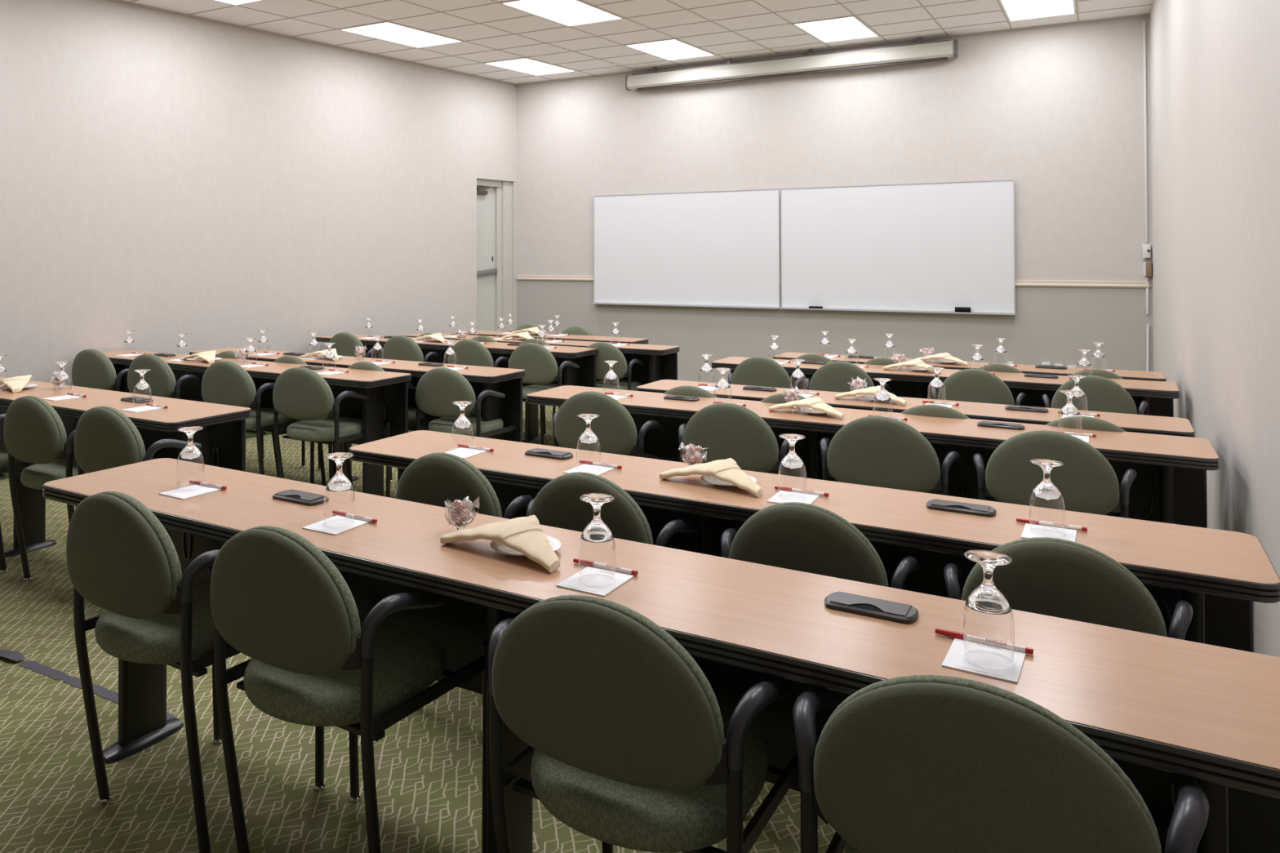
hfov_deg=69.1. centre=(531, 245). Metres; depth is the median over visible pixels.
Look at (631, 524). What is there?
cushion
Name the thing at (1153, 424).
table
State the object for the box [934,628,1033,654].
pen
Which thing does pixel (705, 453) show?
peppermint
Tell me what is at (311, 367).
port
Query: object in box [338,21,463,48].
recessed light
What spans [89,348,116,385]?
cushion
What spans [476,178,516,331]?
trim
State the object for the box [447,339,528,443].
chair
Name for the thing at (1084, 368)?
pen
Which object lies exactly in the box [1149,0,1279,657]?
wall
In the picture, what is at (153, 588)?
cushion
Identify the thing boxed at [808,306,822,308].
eraser
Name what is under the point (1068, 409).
water goblet
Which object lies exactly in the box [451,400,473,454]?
water goblet
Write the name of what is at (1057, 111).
wall
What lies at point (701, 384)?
pen
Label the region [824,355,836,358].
notepad
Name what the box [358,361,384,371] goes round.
cushion
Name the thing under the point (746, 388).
port
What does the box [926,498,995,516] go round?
port
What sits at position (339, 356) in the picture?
bread plate
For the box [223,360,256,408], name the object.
cushion
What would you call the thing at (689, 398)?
port
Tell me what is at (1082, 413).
pen
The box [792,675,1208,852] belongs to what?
chair
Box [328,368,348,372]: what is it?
pen
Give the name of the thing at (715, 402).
pen
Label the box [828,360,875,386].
cushion
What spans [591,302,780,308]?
marker tray
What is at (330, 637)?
cushion
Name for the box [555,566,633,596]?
notepad
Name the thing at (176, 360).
notepad
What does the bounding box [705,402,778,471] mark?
cushion
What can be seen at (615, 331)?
water goblet
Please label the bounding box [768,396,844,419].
folded napkin
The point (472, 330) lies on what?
water goblet
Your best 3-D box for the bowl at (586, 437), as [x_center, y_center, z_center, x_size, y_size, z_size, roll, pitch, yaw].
[0.165,0.591,2.659,0.071,0.114,0.071,0,-1,-34]
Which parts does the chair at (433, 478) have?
backrest, armrest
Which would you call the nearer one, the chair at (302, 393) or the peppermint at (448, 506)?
the peppermint at (448, 506)
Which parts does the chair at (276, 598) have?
leg, backrest, seat, leg, seat frame, leg, armrest, leg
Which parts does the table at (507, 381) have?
leg, edge trim, modesty panel, leg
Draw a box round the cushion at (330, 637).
[243,525,360,670]
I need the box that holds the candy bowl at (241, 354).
[235,351,248,362]
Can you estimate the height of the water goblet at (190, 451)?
0.157 m
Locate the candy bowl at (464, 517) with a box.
[444,504,475,532]
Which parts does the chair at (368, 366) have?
leg, backrest, leg, armrest, seat, seat frame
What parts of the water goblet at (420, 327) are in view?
stem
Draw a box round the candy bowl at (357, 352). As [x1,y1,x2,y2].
[354,348,365,359]
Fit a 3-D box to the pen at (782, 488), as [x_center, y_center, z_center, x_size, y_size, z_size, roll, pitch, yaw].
[0.703,0.640,2.396,0.141,0.011,0.010,-1,-1,34]
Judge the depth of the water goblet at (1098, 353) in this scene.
4.90 m
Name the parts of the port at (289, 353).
lid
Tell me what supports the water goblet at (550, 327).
on the notepad at (548, 341)
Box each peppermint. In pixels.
[48,368,60,377]
[444,496,468,508]
[446,497,471,509]
[448,498,470,510]
[454,497,479,508]
[678,442,699,451]
[688,443,694,451]
[688,450,706,461]
[692,444,706,450]
[784,386,799,395]
[851,377,864,382]
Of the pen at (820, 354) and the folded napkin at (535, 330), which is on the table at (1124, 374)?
the pen at (820, 354)
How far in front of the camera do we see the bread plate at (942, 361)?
5.34 m
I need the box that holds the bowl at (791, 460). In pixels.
[777,453,806,500]
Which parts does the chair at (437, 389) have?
leg, backrest, seat, seat frame, leg, armrest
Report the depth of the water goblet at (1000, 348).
5.14 m
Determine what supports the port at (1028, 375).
on the table at (1159, 396)
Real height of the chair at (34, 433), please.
0.800 m
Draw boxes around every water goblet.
[0,355,8,377]
[53,360,71,398]
[123,329,135,350]
[133,368,151,408]
[175,333,188,359]
[176,426,204,490]
[244,337,257,365]
[257,328,268,354]
[307,332,319,358]
[322,342,336,373]
[323,452,355,525]
[364,316,373,337]
[371,335,383,363]
[415,319,425,341]
[443,339,456,368]
[448,315,457,336]
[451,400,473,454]
[467,321,477,334]
[497,317,506,328]
[506,313,514,323]
[537,324,546,336]
[546,320,555,330]
[552,315,561,335]
[576,413,600,472]
[578,493,615,586]
[603,360,619,398]
[610,322,620,334]
[698,354,714,388]
[714,367,731,389]
[768,335,781,355]
[777,433,806,500]
[790,359,806,395]
[818,330,830,357]
[844,338,858,365]
[872,377,893,416]
[883,333,895,347]
[927,367,946,406]
[962,550,1014,670]
[969,344,985,370]
[993,337,1008,364]
[1028,458,1065,537]
[1057,390,1082,438]
[1066,374,1087,416]
[1075,348,1093,375]
[1090,342,1106,368]
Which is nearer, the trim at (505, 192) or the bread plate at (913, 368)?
the bread plate at (913, 368)
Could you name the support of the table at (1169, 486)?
on the floor
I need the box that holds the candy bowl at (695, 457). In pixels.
[680,448,704,465]
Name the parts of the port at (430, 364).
lid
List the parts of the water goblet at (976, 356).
stem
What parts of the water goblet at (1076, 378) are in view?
stem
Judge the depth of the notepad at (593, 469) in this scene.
2.66 m
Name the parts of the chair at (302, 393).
leg, backrest, seat, leg, seat frame, leg, armrest, leg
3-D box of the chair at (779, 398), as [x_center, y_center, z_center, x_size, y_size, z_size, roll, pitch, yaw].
[1.197,1.016,4.043,0.467,0.778,0.484,-1,-1,33]
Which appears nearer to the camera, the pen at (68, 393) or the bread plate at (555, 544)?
the bread plate at (555, 544)
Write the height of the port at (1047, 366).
0.012 m
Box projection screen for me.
[625,36,958,90]
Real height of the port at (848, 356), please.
0.012 m
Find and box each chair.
[0,413,76,573]
[3,395,87,599]
[66,491,325,852]
[71,348,175,398]
[73,405,201,475]
[127,353,202,401]
[201,360,314,484]
[209,525,486,852]
[215,351,305,472]
[271,355,326,486]
[272,367,390,497]
[327,332,382,357]
[343,361,436,491]
[382,335,446,362]
[395,452,535,519]
[415,367,521,442]
[417,333,433,338]
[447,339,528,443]
[471,335,497,342]
[488,595,799,852]
[507,342,579,444]
[515,323,541,421]
[520,338,549,442]
[526,471,700,546]
[551,324,592,422]
[552,391,679,462]
[586,342,645,391]
[663,385,716,397]
[678,402,809,478]
[720,502,923,819]
[728,356,804,388]
[760,393,806,404]
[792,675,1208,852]
[795,353,832,362]
[804,360,891,392]
[819,415,965,497]
[863,357,906,366]
[901,404,969,418]
[930,368,1026,405]
[943,537,1193,639]
[973,430,1137,518]
[977,363,1022,373]
[1041,375,1147,414]
[1045,416,1125,431]
[1072,368,1122,378]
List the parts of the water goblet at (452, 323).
stem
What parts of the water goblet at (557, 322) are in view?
stem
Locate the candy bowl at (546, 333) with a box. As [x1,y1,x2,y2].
[537,331,547,340]
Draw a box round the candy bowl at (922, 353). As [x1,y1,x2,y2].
[920,350,933,360]
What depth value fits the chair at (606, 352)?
6.20 m
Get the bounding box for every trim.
[111,0,1149,85]
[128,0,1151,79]
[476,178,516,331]
[516,275,1149,288]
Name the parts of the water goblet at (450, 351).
stem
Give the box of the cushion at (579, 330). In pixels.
[561,324,591,335]
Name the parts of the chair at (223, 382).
backrest, leg, leg, armrest, seat, seat frame, leg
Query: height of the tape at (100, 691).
0.001 m
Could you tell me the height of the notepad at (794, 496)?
0.002 m
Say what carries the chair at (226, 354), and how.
on the floor
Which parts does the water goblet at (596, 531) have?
stem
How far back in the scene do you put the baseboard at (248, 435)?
6.90 m
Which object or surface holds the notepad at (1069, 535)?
on the table at (1221, 574)
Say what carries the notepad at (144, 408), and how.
on the table at (222, 438)
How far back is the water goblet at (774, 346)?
5.33 m
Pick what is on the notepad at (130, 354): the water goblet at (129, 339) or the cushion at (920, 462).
the water goblet at (129, 339)
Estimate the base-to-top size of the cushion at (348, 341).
0.265 m
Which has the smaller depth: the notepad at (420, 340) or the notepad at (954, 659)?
the notepad at (954, 659)
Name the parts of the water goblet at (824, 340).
stem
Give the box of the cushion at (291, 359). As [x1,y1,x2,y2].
[288,355,307,364]
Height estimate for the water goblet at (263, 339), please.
0.157 m
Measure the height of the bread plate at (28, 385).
0.015 m
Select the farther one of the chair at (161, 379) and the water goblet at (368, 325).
the water goblet at (368, 325)
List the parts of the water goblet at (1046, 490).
stem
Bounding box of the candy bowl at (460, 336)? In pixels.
[457,333,466,340]
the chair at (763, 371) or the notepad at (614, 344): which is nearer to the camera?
the chair at (763, 371)
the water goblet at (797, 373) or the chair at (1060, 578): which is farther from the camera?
the water goblet at (797, 373)
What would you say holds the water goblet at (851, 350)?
on the notepad
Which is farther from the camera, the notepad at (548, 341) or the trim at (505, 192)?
the trim at (505, 192)
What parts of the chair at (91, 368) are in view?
backrest, leg, armrest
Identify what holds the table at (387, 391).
on the floor
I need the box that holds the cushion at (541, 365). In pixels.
[526,342,558,383]
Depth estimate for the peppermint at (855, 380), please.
4.05 m
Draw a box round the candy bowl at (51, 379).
[48,376,66,389]
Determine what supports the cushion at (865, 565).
on the chair at (804, 537)
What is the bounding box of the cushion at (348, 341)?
[340,332,366,357]
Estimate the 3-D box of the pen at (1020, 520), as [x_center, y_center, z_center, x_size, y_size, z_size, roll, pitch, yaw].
[1.183,0.636,2.095,0.141,0.011,0.010,-1,-1,33]
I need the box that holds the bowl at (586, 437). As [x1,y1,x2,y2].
[576,431,600,472]
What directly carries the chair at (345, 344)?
on the floor
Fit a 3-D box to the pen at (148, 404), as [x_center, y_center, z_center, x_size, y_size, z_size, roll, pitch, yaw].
[-1.547,0.663,3.801,0.141,0.011,0.010,-1,-1,35]
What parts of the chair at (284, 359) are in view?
leg, backrest, leg, leg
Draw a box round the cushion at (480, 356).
[470,339,493,367]
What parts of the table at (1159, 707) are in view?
leg, leg, leg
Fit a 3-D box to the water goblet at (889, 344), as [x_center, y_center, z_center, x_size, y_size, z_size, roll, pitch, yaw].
[2.129,0.605,5.470,0.071,0.157,0.071,0,-1,-20]
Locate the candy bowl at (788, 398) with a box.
[783,391,801,408]
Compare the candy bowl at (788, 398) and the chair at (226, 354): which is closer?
the candy bowl at (788, 398)
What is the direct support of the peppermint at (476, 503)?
in the candy bowl at (464, 517)
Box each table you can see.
[0,376,251,557]
[42,457,1279,852]
[102,349,411,496]
[189,347,525,484]
[315,333,598,401]
[348,430,1279,653]
[404,333,679,442]
[455,329,648,344]
[526,385,1219,528]
[635,379,1195,437]
[711,356,1180,417]
[773,351,1166,381]
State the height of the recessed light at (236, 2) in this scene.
0.006 m
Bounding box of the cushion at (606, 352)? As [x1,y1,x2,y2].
[596,342,627,378]
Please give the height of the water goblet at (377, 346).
0.157 m
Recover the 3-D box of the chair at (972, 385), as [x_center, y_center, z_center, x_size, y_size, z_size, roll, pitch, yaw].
[2.298,1.012,4.712,0.432,0.800,0.484,-1,-1,32]
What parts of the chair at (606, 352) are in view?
backrest, seat, leg, armrest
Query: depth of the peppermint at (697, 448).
2.64 m
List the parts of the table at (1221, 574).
leg, leg, edge trim, modesty panel, leg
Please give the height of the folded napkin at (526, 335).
0.056 m
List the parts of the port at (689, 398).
lid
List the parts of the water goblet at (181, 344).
stem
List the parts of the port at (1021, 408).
lid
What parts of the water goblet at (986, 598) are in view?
stem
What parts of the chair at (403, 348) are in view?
backrest, armrest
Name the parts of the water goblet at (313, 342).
stem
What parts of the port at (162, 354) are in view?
lid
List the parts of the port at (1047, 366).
lid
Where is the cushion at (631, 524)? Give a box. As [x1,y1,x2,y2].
[557,471,653,544]
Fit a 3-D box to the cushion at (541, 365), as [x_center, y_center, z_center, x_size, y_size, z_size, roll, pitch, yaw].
[0.012,0.765,5.972,0.360,0.265,0.054,-1,-1,32]
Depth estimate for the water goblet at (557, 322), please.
7.25 m
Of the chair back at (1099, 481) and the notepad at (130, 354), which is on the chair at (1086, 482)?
the chair back at (1099, 481)
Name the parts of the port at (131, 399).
lid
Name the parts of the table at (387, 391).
leg, edge trim, modesty panel, leg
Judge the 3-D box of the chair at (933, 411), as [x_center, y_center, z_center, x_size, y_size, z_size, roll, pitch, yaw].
[1.674,1.011,3.744,0.467,0.778,0.484,-1,-1,32]
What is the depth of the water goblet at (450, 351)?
5.07 m
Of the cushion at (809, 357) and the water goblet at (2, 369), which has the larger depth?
the cushion at (809, 357)
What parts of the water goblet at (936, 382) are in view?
stem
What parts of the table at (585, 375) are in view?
leg, edge trim, modesty panel, leg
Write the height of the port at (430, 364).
0.012 m
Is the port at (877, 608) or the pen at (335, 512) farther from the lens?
the pen at (335, 512)
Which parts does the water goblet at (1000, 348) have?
stem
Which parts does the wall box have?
panel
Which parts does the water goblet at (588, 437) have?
stem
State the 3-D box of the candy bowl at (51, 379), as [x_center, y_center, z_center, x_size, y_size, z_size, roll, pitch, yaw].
[-2.230,0.645,4.333,0.070,0.062,0.068,-1,-1,29]
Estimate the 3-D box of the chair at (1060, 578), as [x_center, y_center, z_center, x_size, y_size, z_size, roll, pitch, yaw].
[1.140,0.977,1.968,0.442,0.800,0.484,-1,-1,32]
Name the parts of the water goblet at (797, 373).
stem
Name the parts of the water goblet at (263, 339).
stem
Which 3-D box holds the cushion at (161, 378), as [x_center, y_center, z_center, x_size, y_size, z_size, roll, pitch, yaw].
[-2.193,0.759,5.312,0.400,0.265,0.054,-1,-1,32]
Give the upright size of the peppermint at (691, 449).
0.039 m
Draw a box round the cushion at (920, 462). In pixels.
[841,415,940,481]
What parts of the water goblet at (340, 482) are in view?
stem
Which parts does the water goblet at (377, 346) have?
stem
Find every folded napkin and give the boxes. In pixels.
[0,374,31,392]
[179,350,215,363]
[301,348,338,360]
[413,333,445,342]
[440,515,559,573]
[500,331,533,339]
[511,327,539,333]
[659,457,762,497]
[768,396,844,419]
[835,385,906,405]
[883,359,942,373]
[913,352,968,365]
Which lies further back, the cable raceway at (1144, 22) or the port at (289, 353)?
the cable raceway at (1144, 22)
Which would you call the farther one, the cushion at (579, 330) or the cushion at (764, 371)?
the cushion at (579, 330)
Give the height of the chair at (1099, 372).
0.778 m
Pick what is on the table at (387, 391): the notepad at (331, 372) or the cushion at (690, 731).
the notepad at (331, 372)
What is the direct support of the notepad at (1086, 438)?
on the table at (1169, 486)
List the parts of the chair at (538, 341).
backrest, leg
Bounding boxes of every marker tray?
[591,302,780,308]
[780,306,1015,315]
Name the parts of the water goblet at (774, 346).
stem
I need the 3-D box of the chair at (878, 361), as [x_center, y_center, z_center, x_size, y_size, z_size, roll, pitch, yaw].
[2.128,1.033,5.433,0.432,0.778,0.484,-1,-1,32]
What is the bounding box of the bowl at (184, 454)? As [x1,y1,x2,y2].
[176,449,204,490]
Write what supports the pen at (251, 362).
on the table at (387, 391)
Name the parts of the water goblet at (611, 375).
stem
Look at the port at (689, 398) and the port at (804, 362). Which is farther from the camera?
the port at (804, 362)
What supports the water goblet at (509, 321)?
on the notepad
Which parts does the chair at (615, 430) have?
armrest, leg, backrest, leg, seat, armrest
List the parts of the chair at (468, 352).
backrest, armrest, leg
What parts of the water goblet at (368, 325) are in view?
stem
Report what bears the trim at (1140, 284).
attached to the wall at (1057, 111)
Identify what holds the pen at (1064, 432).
on the table at (1169, 486)
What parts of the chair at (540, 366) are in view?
backrest, leg, seat, leg, armrest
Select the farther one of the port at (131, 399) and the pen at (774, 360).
the pen at (774, 360)
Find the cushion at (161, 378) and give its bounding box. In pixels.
[146,353,176,391]
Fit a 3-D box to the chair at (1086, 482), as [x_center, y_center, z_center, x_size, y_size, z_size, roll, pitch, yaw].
[1.754,0.991,3.088,0.467,0.800,0.484,-1,-1,32]
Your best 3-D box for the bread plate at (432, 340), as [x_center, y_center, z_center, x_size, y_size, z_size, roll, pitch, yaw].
[-0.690,0.700,6.764,0.149,0.015,0.149,-1,-1,32]
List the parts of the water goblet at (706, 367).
stem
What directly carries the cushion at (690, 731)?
on the chair at (632, 746)
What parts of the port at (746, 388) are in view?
lid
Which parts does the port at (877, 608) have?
lid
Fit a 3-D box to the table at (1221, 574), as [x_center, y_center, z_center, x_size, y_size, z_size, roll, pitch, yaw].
[0.502,1.016,2.500,2.370,0.736,0.388,-1,-1,32]
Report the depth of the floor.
2.43 m
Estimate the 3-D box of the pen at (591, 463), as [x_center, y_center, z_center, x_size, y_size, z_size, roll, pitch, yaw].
[0.203,0.645,2.710,0.141,0.011,0.010,-1,-1,34]
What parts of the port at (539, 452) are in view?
lid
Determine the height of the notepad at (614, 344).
0.002 m
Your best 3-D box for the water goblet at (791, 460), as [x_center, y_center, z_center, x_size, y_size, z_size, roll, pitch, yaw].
[0.665,0.564,2.345,0.071,0.157,0.071,0,-1,-1]
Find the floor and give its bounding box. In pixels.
[0,401,846,852]
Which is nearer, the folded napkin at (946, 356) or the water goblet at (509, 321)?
the folded napkin at (946, 356)
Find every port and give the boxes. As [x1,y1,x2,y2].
[120,395,152,403]
[153,352,175,356]
[272,488,328,506]
[283,351,305,355]
[298,365,324,369]
[417,362,444,366]
[506,342,523,346]
[524,448,573,459]
[663,395,699,401]
[742,385,776,391]
[800,360,828,364]
[824,591,918,624]
[847,355,874,359]
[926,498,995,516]
[977,421,1024,430]
[1004,404,1048,413]
[1024,373,1058,378]
[1035,364,1066,369]
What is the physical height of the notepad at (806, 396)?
0.002 m
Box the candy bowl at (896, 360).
[893,355,906,368]
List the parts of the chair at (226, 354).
backrest, leg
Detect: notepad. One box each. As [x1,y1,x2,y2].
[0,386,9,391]
[41,395,81,400]
[115,353,142,356]
[120,405,162,412]
[159,484,222,499]
[167,358,195,361]
[240,364,265,368]
[249,352,275,355]
[300,356,321,359]
[302,515,368,535]
[317,370,344,374]
[358,337,374,338]
[372,361,391,364]
[413,339,431,342]
[444,447,486,458]
[446,367,464,370]
[544,340,559,342]
[548,334,566,336]
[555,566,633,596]
[563,463,613,475]
[606,394,627,399]
[612,343,626,346]
[698,386,720,391]
[766,490,819,504]
[800,393,814,398]
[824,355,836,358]
[924,403,952,408]
[941,638,1026,683]
[1021,523,1076,542]
[1062,414,1094,417]
[1068,434,1088,443]
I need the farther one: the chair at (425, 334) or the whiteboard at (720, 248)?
the whiteboard at (720, 248)
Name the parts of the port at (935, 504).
lid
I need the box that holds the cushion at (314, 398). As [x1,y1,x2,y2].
[293,367,334,419]
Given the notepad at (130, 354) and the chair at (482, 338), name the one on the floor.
the chair at (482, 338)
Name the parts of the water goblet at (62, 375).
stem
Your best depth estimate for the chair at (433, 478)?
2.56 m
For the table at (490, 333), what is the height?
0.736 m
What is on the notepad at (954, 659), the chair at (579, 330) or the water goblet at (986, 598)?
the water goblet at (986, 598)
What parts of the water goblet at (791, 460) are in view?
stem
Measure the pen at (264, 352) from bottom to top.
0.011 m
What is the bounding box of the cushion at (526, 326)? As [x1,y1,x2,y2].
[515,323,541,332]
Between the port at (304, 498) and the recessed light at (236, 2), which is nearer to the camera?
the port at (304, 498)
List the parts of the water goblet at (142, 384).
stem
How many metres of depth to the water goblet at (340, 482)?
2.11 m
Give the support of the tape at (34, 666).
on the floor
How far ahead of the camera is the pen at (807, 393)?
4.12 m
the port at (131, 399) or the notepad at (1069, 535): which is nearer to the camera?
the notepad at (1069, 535)
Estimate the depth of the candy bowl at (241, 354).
5.43 m
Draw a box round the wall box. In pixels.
[1143,261,1151,275]
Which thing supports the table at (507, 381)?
on the floor
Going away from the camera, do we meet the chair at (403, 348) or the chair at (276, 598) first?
the chair at (276, 598)
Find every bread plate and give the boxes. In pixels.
[1,383,37,389]
[195,357,221,361]
[318,355,342,359]
[427,338,447,342]
[489,535,560,555]
[515,337,534,340]
[700,475,756,487]
[797,407,826,414]
[862,395,888,402]
[905,366,928,371]
[933,359,956,364]
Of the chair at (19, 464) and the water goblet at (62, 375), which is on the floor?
the chair at (19, 464)
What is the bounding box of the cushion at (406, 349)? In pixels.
[395,335,423,361]
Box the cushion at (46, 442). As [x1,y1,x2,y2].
[24,395,66,463]
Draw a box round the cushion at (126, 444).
[96,405,146,462]
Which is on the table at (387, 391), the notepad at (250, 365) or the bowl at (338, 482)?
the notepad at (250, 365)
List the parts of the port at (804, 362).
lid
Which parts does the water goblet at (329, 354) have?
stem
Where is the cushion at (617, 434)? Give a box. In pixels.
[579,391,637,454]
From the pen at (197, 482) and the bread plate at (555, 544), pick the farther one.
the pen at (197, 482)
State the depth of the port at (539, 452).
2.84 m
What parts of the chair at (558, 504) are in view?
armrest, backrest, armrest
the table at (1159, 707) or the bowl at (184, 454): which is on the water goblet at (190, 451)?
the bowl at (184, 454)
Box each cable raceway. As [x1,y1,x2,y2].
[1142,21,1147,241]
[1145,276,1148,314]
[1146,324,1149,371]
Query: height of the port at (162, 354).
0.012 m
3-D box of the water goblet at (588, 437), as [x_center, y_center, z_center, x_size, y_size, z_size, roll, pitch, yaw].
[0.165,0.569,2.659,0.071,0.157,0.071,0,-1,-34]
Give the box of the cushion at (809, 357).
[804,353,832,361]
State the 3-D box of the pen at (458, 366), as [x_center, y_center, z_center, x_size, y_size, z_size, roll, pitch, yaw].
[-0.410,0.679,5.130,0.141,0.011,0.010,-1,-1,32]
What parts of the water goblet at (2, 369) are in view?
stem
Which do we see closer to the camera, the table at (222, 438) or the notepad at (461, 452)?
the notepad at (461, 452)
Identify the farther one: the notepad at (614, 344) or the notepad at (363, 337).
the notepad at (363, 337)
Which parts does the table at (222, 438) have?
leg, modesty panel, edge trim, leg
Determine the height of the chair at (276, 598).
0.815 m
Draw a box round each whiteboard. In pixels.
[591,188,780,308]
[780,178,1015,315]
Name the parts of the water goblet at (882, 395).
stem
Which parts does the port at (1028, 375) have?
lid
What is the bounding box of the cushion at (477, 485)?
[425,452,502,517]
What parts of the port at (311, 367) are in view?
lid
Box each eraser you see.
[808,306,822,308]
[955,306,970,312]
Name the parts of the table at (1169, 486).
leg, edge trim, modesty panel, leg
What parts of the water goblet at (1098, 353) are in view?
stem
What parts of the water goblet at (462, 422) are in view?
stem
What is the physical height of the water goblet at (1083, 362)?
0.157 m
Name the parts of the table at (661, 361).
leg, edge trim, modesty panel, leg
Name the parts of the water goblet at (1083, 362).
stem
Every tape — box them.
[0,649,25,661]
[20,660,69,679]
[62,676,175,719]
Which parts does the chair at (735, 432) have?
armrest, backrest, seat, leg, armrest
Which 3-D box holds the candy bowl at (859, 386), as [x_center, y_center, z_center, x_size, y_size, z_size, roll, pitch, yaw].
[1.442,0.636,4.064,0.070,0.062,0.068,0,-1,14]
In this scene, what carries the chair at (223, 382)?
on the floor
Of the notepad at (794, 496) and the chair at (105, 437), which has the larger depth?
the chair at (105, 437)
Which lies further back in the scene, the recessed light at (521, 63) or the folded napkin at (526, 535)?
the recessed light at (521, 63)
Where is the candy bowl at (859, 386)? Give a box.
[848,381,866,396]
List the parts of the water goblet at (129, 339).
stem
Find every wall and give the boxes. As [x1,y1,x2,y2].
[0,0,516,386]
[515,15,1153,382]
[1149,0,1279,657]
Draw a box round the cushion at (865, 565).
[750,502,888,586]
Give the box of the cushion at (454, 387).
[434,367,475,416]
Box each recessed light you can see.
[213,0,263,5]
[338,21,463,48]
[482,57,576,75]
[499,0,624,26]
[623,38,715,60]
[791,15,879,42]
[998,0,1076,21]
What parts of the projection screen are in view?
mounting rail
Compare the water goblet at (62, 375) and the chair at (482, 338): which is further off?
the chair at (482, 338)
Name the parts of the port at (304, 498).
lid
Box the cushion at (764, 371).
[749,356,792,388]
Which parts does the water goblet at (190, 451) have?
stem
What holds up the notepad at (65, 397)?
on the table at (222, 438)
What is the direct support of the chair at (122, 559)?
on the floor
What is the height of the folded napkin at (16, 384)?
0.056 m
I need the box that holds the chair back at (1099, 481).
[986,430,1119,500]
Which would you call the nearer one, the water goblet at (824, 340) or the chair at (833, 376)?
the chair at (833, 376)
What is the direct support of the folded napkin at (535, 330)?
on the bread plate
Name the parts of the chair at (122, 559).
leg, backrest, seat, seat frame, leg, armrest, leg, leg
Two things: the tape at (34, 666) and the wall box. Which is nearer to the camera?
the tape at (34, 666)
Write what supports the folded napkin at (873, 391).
on the bread plate at (867, 397)
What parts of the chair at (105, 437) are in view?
leg, backrest, armrest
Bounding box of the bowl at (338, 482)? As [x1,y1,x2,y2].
[323,475,355,525]
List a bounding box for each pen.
[66,392,86,397]
[146,403,168,408]
[188,480,226,489]
[251,362,268,365]
[263,351,279,354]
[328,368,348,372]
[332,510,377,523]
[376,360,395,363]
[447,365,468,368]
[457,444,493,452]
[573,558,638,575]
[579,460,622,469]
[604,391,633,396]
[611,342,629,345]
[697,383,715,386]
[713,401,746,406]
[773,360,791,362]
[774,485,828,497]
[800,391,819,395]
[820,354,839,356]
[867,414,907,420]
[922,400,959,405]
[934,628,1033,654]
[1016,518,1087,531]
[1049,430,1096,437]
[1057,411,1100,416]
[1084,368,1115,371]
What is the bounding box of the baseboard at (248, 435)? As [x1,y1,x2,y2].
[0,430,271,479]
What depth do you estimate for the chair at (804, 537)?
2.02 m
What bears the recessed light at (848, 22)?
in the ceiling
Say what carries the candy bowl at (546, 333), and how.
on the table at (661, 361)
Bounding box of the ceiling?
[123,0,1153,84]
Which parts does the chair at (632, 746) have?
leg, armrest, backrest, leg, seat, seat frame, leg, armrest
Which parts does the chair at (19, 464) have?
armrest, leg, seat, seat frame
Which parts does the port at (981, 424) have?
lid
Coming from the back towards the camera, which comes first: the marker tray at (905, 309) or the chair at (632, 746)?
the marker tray at (905, 309)
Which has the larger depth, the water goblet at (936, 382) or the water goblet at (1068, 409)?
the water goblet at (936, 382)
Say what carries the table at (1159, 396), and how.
on the floor
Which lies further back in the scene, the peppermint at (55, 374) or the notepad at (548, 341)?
the notepad at (548, 341)
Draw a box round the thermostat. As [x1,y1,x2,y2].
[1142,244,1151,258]
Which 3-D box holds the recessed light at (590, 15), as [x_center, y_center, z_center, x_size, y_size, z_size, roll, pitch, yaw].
[0.231,-1.648,6.470,0.468,0.006,0.865,-1,-1,37]
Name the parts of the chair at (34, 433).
seat frame, leg, backrest, seat, leg, armrest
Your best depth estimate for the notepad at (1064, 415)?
3.54 m
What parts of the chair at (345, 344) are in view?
backrest, armrest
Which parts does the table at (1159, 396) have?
leg, edge trim, leg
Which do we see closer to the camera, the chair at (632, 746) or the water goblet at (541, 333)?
the chair at (632, 746)
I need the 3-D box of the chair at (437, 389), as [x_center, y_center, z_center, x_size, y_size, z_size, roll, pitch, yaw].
[-0.348,1.030,4.976,0.467,0.778,0.484,-1,-1,32]
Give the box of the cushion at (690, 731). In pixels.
[521,595,724,764]
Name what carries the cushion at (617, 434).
on the chair at (615, 430)
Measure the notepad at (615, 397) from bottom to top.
0.002 m
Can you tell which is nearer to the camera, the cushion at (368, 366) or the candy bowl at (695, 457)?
the candy bowl at (695, 457)
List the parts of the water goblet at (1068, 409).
stem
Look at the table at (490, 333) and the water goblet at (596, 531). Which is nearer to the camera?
the water goblet at (596, 531)
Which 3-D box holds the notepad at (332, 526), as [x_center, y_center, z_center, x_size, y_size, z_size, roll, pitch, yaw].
[-0.446,0.643,2.117,0.101,0.002,0.122,-1,-1,31]
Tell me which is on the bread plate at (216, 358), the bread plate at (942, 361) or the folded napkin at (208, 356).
the folded napkin at (208, 356)
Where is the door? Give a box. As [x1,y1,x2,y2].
[476,185,497,330]
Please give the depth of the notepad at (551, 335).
7.25 m
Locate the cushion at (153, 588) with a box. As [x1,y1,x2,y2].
[97,491,182,616]
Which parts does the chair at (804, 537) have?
armrest, backrest, armrest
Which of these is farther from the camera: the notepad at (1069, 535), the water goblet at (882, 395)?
the water goblet at (882, 395)
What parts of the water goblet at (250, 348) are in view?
stem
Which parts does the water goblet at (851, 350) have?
stem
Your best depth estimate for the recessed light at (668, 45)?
7.68 m
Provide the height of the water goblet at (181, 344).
0.157 m
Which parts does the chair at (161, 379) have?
backrest, leg, armrest, seat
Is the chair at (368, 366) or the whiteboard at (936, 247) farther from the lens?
the whiteboard at (936, 247)
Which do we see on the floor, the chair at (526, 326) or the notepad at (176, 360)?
the chair at (526, 326)

